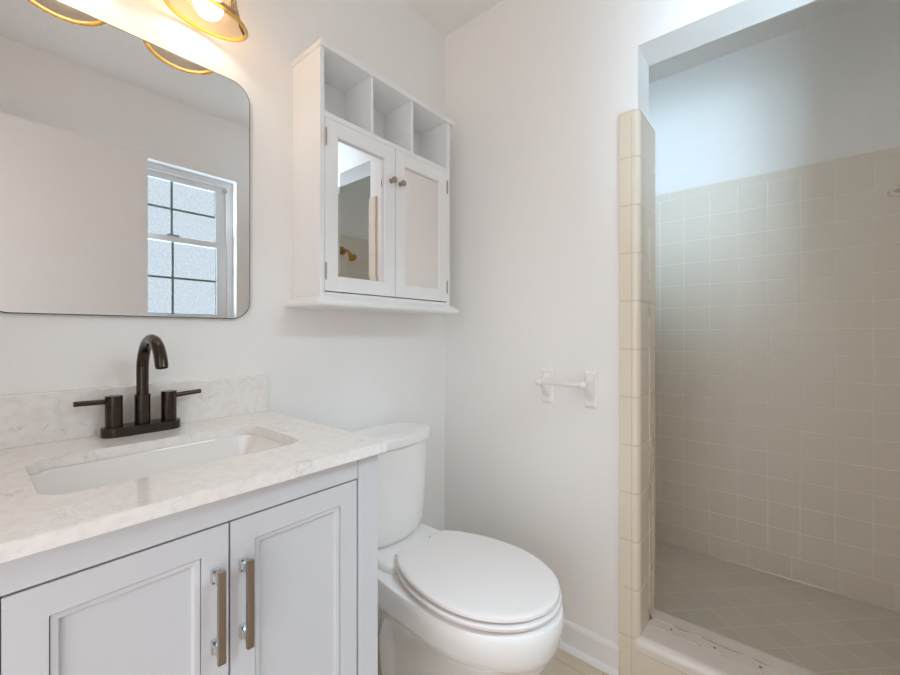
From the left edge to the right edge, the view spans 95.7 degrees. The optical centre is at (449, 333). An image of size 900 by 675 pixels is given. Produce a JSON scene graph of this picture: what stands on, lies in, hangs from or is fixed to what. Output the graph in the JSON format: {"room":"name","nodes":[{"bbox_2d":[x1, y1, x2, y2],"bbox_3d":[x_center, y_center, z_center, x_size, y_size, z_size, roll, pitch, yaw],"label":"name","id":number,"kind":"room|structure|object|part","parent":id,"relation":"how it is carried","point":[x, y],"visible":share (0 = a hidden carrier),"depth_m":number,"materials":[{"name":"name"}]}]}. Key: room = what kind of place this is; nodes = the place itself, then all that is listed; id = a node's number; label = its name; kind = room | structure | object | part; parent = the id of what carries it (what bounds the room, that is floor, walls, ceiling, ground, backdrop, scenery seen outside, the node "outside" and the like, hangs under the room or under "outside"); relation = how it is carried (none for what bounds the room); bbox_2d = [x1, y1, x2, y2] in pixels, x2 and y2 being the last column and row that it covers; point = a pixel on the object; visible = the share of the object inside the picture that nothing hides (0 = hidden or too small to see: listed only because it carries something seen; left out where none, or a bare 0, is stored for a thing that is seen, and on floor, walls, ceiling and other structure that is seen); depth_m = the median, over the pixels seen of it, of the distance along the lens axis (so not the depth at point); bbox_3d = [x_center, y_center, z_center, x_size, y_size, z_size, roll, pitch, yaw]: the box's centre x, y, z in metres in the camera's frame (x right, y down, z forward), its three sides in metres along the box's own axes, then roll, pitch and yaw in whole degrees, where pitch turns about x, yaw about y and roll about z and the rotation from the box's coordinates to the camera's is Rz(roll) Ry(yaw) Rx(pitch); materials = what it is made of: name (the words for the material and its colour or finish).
{"room":"bathroom","nodes":[
{"label":"bathroom","id":0,"kind":"room"},
{"bbox_2d":[0,0,444,530],"bbox_3d":[-0.563,-0.106,1.241,0.100,2.420,1.814,0,0,40],"label":"wall","id":1,"kind":"structure","parent":0,"point":[348,371],"depth_m":1.21,"materials":[{"name":"white paint"}]},
{"bbox_2d":[0,0,249,318],"bbox_3d":[-0.731,-0.364,0.956,0.010,0.657,0.510,0,0,40],"label":"wall mirror","id":2,"kind":"object","parent":1,"relation":"attached to","point":[125,158],"visible":1,"depth_m":0.91,"materials":[{"name":"grey mirror"}]},
{"bbox_2d":[0,375,266,449],"bbox_3d":[-0.726,0.171,0.954,0.020,0.102,0.595,0,0,40],"label":"backsplash","id":3,"kind":"structure","parent":1,"relation":"attached to","point":[27,419],"depth_m":0.89,"materials":[{"name":"white stone"}]},
{"bbox_2d":[163,0,248,41],"bbox_3d":[-0.671,-0.882,0.897,0.176,0.268,0.426,0,0,40],"label":"vanity light","id":4,"kind":"object","parent":1,"relation":"attached to","point":[211,10],"visible":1,"depth_m":0.98,"materials":[{"name":"gold metal"}]},
{"bbox_3d":[-0.584,-0.803,0.985,0.063,0.078,0.063,0,0,40],"label":"bulb","id":5,"kind":"part","parent":4,"relation":"part of","materials":[{"name":"white glass"}]},
{"bbox_3d":[-0.589,-0.819,0.987,0.161,0.132,0.178,0,0,40],"label":"lamp shade","id":6,"kind":"part","parent":4,"relation":"part of","materials":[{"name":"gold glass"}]},
{"bbox_2d":[284,38,458,314],"bbox_3d":[-0.234,-0.459,1.415,0.182,0.759,0.621,0,0,40],"label":"upper cabinet","id":7,"kind":"object","parent":1,"relation":"attached to","point":[371,159],"visible":1,"depth_m":1.31,"materials":[{"name":"white paint"}]},
{"bbox_3d":[-0.278,-0.374,1.277,0.018,0.499,0.268,0,0,40],"label":"door","id":8,"kind":"part","parent":7,"relation":"part of","materials":[{"name":"white paint"}]},
{"bbox_3d":[-0.279,-0.374,1.278,0.004,0.409,0.184,0,0,40],"label":"mirror panel","id":9,"kind":"part","parent":7,"relation":"part of","materials":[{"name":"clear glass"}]},
{"bbox_2d":[324,110,445,171],"bbox_3d":[-0.243,-0.634,1.424,0.145,0.016,0.540,0,0,40],"label":"shelf","id":10,"kind":"object","parent":7,"relation":"attached to","point":[367,134],"depth_m":1.33,"materials":[{"name":"white paint"}]},
{"bbox_3d":[-0.188,-0.510,1.351,0.025,0.021,0.021,0,0,40],"label":"knob","id":11,"kind":"part","parent":7,"relation":"part of","materials":[{"name":"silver metal"}]},
{"bbox_3d":[-0.161,-0.510,1.383,0.025,0.021,0.021,0,0,40],"label":"knob","id":12,"kind":"part","parent":7,"relation":"part of","materials":[{"name":"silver metal"}]},
{"bbox_3d":[-0.104,-0.374,1.484,0.018,0.499,0.267,0,0,40],"label":"door","id":13,"kind":"part","parent":7,"relation":"part of","materials":[{"name":"white paint"}]},
{"bbox_3d":[-0.105,-0.374,1.485,0.004,0.409,0.183,0,0,40],"label":"mirror panel","id":14,"kind":"part","parent":7,"relation":"part of","materials":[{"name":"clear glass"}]},
{"bbox_2d":[378,610,381,632],"bbox_3d":[-0.278,1.056,1.493,0.012,0.095,0.804,0,0,40],"label":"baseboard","id":15,"kind":"structure","parent":1,"relation":"attached to","point":[379,616],"depth_m":1.50,"materials":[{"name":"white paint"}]},
{"bbox_2d":[378,633,608,674],"bbox_3d":[0.060,1.129,0.716,1.730,0.050,1.814,0,0,40],"label":"floor","id":16,"kind":"structure","parent":0,"point":[562,663],"depth_m":1.35,"materials":[{"name":"beige tile"}]},
{"bbox_2d":[0,454,377,674],"bbox_3d":[-0.520,0.673,0.781,0.534,0.862,0.585,0,0,40],"label":"vanity cabinet","id":17,"kind":"object","parent":16,"relation":"on","point":[281,578],"visible":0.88,"depth_m":0.61,"materials":[{"name":"grey paint"}]},
{"bbox_3d":[-0.425,0.622,0.544,0.020,0.660,0.236,0,0,40],"label":"door","id":18,"kind":"part","parent":17,"relation":"part of","materials":[{"name":"grey paint"}]},
{"bbox_3d":[-0.348,0.266,0.636,0.022,0.046,0.482,0,0,40],"label":"rail","id":19,"kind":"part","parent":17,"relation":"part of","materials":[{"name":"grey paint"}]},
{"bbox_2d":[0,411,386,562],"bbox_3d":[-0.527,0.232,0.786,0.541,0.020,0.595,0,0,40],"label":"countertop","id":20,"kind":"structure","parent":17,"relation":"on","point":[31,522],"depth_m":0.64,"materials":[{"name":"white stone"}]},
{"bbox_2d":[73,334,200,438],"bbox_3d":[-0.692,0.112,0.901,0.192,0.221,0.199,0,0,-12],"label":"faucet","id":21,"kind":"object","parent":20,"relation":"on","point":[114,427],"visible":1,"depth_m":0.91,"materials":[{"name":"brown metal"}]},
{"bbox_3d":[-0.746,0.145,0.866,0.031,0.022,0.081,0,0,40],"label":"lever","id":22,"kind":"part","parent":21,"relation":"part of","materials":[{"name":"brown metal"}]},
{"bbox_3d":[-0.697,0.212,0.924,0.053,0.020,0.147,0,0,40],"label":"plate","id":23,"kind":"part","parent":21,"relation":"part of","materials":[{"name":"brown metal"}]},
{"bbox_3d":[-0.644,0.102,0.879,0.163,0.201,0.023,0,0,40],"label":"spout","id":24,"kind":"part","parent":21,"relation":"part of","materials":[{"name":"brown metal"}]},
{"bbox_3d":[-0.648,0.145,0.983,0.031,0.022,0.083,0,0,40],"label":"lever","id":25,"kind":"part","parent":21,"relation":"part of","materials":[{"name":"brown metal"}]},
{"bbox_2d":[29,434,287,494],"bbox_3d":[-0.518,0.317,0.773,0.294,0.149,0.432,0,0,40],"label":"sink basin","id":26,"kind":"object","parent":20,"relation":"in","point":[84,476],"visible":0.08,"depth_m":0.83,"materials":[{"name":"white ceramic"}]},
{"bbox_3d":[-0.342,0.414,0.602,0.031,0.135,0.012,0,0,40],"label":"handle","id":27,"kind":"part","parent":17,"relation":"part of","materials":[{"name":"silver metal"}]},
{"bbox_3d":[-0.316,0.414,0.633,0.031,0.135,0.012,0,0,40],"label":"handle","id":28,"kind":"part","parent":17,"relation":"part of","materials":[{"name":"silver metal"}]},
{"bbox_3d":[-0.270,0.622,0.727,0.020,0.660,0.238,0,0,40],"label":"door","id":29,"kind":"part","parent":17,"relation":"part of","materials":[{"name":"grey paint"}]},
{"bbox_3d":[-0.184,0.673,0.848,0.046,0.862,0.050,0,0,40],"label":"leg","id":30,"kind":"part","parent":17,"relation":"part of","materials":[{"name":"grey paint"}]},
{"bbox_2d":[350,421,564,674],"bbox_3d":[-0.006,0.718,1.244,0.727,0.772,0.374,0,0,40],"label":"toilet","id":31,"kind":"object","parent":16,"relation":"on","point":[450,602],"visible":0.83,"depth_m":1.13,"materials":[{"name":"white ceramic"}]},
{"bbox_3d":[-0.214,0.351,1.400,0.208,0.038,0.340,0,0,40],"label":"tank lid","id":32,"kind":"part","parent":31,"relation":"part of","materials":[{"name":"white ceramic"}]},
{"bbox_3d":[-0.216,0.531,1.401,0.190,0.321,0.318,0,0,40],"label":"tank","id":33,"kind":"part","parent":31,"relation":"part of","materials":[{"name":"white ceramic"}]},
{"bbox_3d":[0.083,0.681,1.169,0.465,0.024,0.364,0,0,40],"label":"lid","id":34,"kind":"part","parent":31,"relation":"part of","materials":[{"name":"white plastic"}]},
{"bbox_3d":[0.084,0.704,1.168,0.471,0.021,0.372,0,0,40],"label":"seat","id":35,"kind":"part","parent":31,"relation":"part of","materials":[{"name":"white plastic"}]},
{"bbox_2d":[445,0,815,643],"bbox_3d":[0.641,-0.106,1.329,1.630,2.420,0.128,0,0,40],"label":"wall","id":36,"kind":"structure","parent":0,"point":[537,91],"depth_m":1.49,"materials":[{"name":"white paint"}]},
{"bbox_2d":[535,368,597,408],"bbox_3d":[0.393,0.189,1.401,0.205,0.126,0.082,0,0,40],"label":"toilet paper holder","id":37,"kind":"object","parent":36,"relation":"attached to","point":[546,382],"visible":1,"depth_m":1.38,"materials":[{"name":"white ceramic"}]},
{"bbox_3d":[0.313,0.168,1.430,0.022,0.025,0.025,0,0,40],"label":"socket knob","id":38,"kind":"part","parent":37,"relation":"part of","materials":[{"name":"white ceramic"}]},
{"bbox_3d":[0.338,0.189,1.460,0.046,0.126,0.062,0,0,40],"label":"post","id":39,"kind":"part","parent":37,"relation":"part of","materials":[{"name":"white ceramic"}]},
{"bbox_3d":[0.435,0.168,1.328,0.022,0.025,0.025,0,0,40],"label":"socket knob","id":40,"kind":"part","parent":37,"relation":"part of","materials":[{"name":"white ceramic"}]},
{"bbox_3d":[0.460,0.189,1.358,0.046,0.126,0.062,0,0,40],"label":"post","id":41,"kind":"part","parent":37,"relation":"part of","materials":[{"name":"white ceramic"}]},
{"bbox_2d":[559,641,618,674],"bbox_3d":[0.262,1.095,1.541,0.727,0.019,0.013,0,0,40],"label":"trim","id":42,"kind":"structure","parent":36,"relation":"attached to","point":[565,647],"depth_m":1.37,"materials":[{"name":"white paint"}]},
{"bbox_2d":[561,618,618,669],"bbox_3d":[0.265,1.056,1.554,0.740,0.095,0.012,0,0,40],"label":"baseboard","id":43,"kind":"structure","parent":36,"relation":"attached to","point":[596,646],"depth_m":1.37,"materials":[{"name":"white paint"}]},
{"bbox_2d":[619,109,654,674],"bbox_3d":[0.629,0.197,1.364,0.063,1.815,0.192,0,0,40],"label":"trim","id":44,"kind":"structure","parent":36,"relation":"attached to","point":[636,134],"depth_m":1.30,"materials":[{"name":"beige tile"}]},
{"bbox_2d":[648,228,652,619],"bbox_3d":[0.676,0.298,1.369,0.007,1.300,0.051,0,0,40],"label":"trim","id":45,"kind":"structure","parent":36,"relation":"attached to","point":[649,228],"depth_m":1.35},
{"bbox_2d":[636,651,686,674],"bbox_3d":[0.830,1.048,1.073,0.651,0.112,0.002,0,0,40],"label":"trim","id":46,"kind":"structure","parent":36,"relation":"attached to","point":[645,665],"depth_m":1.25,"materials":[{"name":"beige tile"}]},
{"bbox_2d":[648,617,792,674],"bbox_3d":[0.890,0.949,1.156,0.600,0.007,0.050,0,0,40],"label":"trim","id":47,"kind":"structure","parent":36,"relation":"attached to","point":[652,617],"depth_m":1.23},
{"bbox_2d":[635,609,820,674],"bbox_3d":[0.891,1.026,1.142,0.647,0.156,0.195,0,0,40],"label":"shower curb","id":48,"kind":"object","parent":36,"relation":"attached to","point":[689,658],"depth_m":1.22,"materials":[{"name":"beige tile"}]},
{"bbox_2d":[402,0,874,82],"bbox_3d":[0.402,-1.341,1.029,1.850,0.050,2.732,0,0,40],"label":"ceiling","id":49,"kind":"structure","parent":0,"point":[446,16],"depth_m":1.72,"materials":[{"name":"white paint"}]},
{"bbox_2d":[649,0,899,194],"bbox_3d":[1.486,-0.106,1.837,1.230,2.420,0.100,0,0,40],"label":"wall","id":50,"kind":"structure","parent":0,"point":[828,88],"depth_m":1.79,"materials":[{"name":"white paint"}]},
{"bbox_2d":[655,145,899,609],"bbox_3d":[1.423,0.172,1.816,1.000,1.785,0.014,0,0,40],"label":"tiled wall","id":51,"kind":"structure","parent":50,"relation":"attached to","point":[777,292],"depth_m":1.77,"materials":[{"name":"beige tile"}]},
{"bbox_2d":[655,538,899,612],"bbox_3d":[1.417,1.061,1.808,0.976,0.009,0.009,0,0,40],"label":"trim","id":52,"kind":"structure","parent":51,"relation":"attached to","point":[751,567],"depth_m":1.77,"materials":[{"name":"beige"}]},
{"bbox_2d":[887,185,899,195],"bbox_3d":[1.727,-0.542,1.532,0.110,0.046,0.032,0,0,40],"label":"soap dish","id":53,"kind":"object","parent":51,"relation":"attached to","point":[895,191],"visible":1,"depth_m":1.55,"materials":[{"name":"beige ceramic"}]},
{"bbox_2d":[655,540,899,674],"bbox_3d":[1.164,1.109,1.508,1.000,0.090,0.818,0,0,40],"label":"floor","id":54,"kind":"structure","parent":0,"point":[820,631],"depth_m":1.54,"materials":[{"name":"grey tile"}]}
]}

